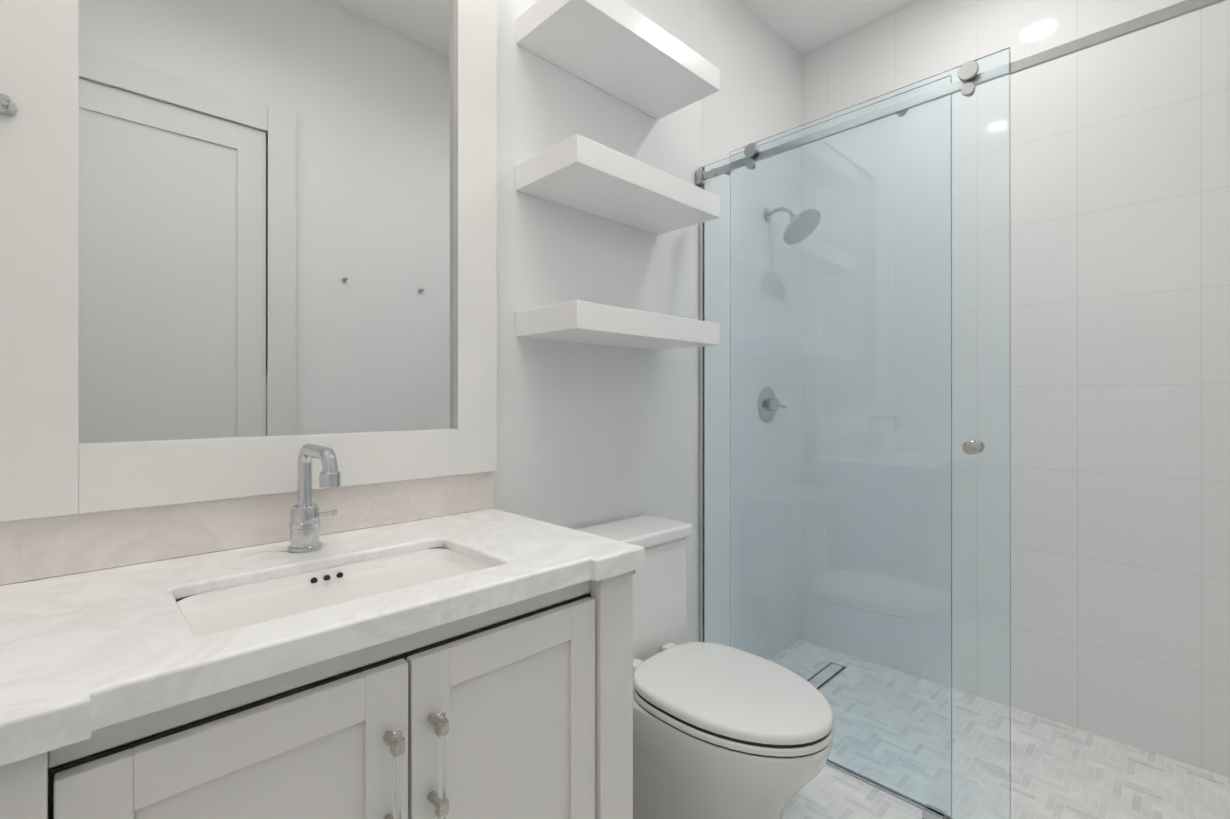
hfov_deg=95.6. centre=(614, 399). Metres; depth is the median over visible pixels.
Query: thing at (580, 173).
shelf
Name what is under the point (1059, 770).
floor
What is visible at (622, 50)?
shelf
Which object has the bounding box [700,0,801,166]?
wall tile
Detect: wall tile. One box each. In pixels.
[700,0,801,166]
[802,0,1229,776]
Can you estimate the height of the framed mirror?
1.620 m
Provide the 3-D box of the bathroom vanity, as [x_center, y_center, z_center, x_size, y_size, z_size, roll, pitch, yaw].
[-0.461,0.679,0.977,0.915,0.980,0.573,0,0,-44]
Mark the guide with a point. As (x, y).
(927, 813)
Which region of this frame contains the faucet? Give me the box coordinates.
[287,443,340,552]
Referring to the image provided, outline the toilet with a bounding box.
[575,515,833,818]
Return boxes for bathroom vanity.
[0,471,644,818]
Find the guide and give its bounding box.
[922,808,942,818]
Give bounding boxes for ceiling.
[741,0,918,54]
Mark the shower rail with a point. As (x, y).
(967, 70)
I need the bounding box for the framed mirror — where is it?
[0,0,496,521]
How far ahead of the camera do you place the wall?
1.76 m
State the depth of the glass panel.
2.10 m
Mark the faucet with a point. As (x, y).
(305, 520)
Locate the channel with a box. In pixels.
[699,166,702,641]
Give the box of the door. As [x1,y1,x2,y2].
[730,47,1010,818]
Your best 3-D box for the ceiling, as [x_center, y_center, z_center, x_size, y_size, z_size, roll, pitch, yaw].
[1.251,-1.900,1.837,0.980,0.420,1.950,0,0,-44]
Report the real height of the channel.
2.055 m
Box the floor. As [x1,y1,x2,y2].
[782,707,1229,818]
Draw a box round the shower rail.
[696,0,1225,185]
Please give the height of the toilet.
0.778 m
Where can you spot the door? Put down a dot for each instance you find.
(870, 498)
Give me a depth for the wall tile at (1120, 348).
1.92 m
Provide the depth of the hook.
0.85 m
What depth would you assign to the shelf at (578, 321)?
1.53 m
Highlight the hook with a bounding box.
[0,93,16,115]
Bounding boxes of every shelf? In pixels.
[516,0,719,119]
[516,134,719,234]
[516,300,719,349]
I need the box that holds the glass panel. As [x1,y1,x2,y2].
[703,157,729,645]

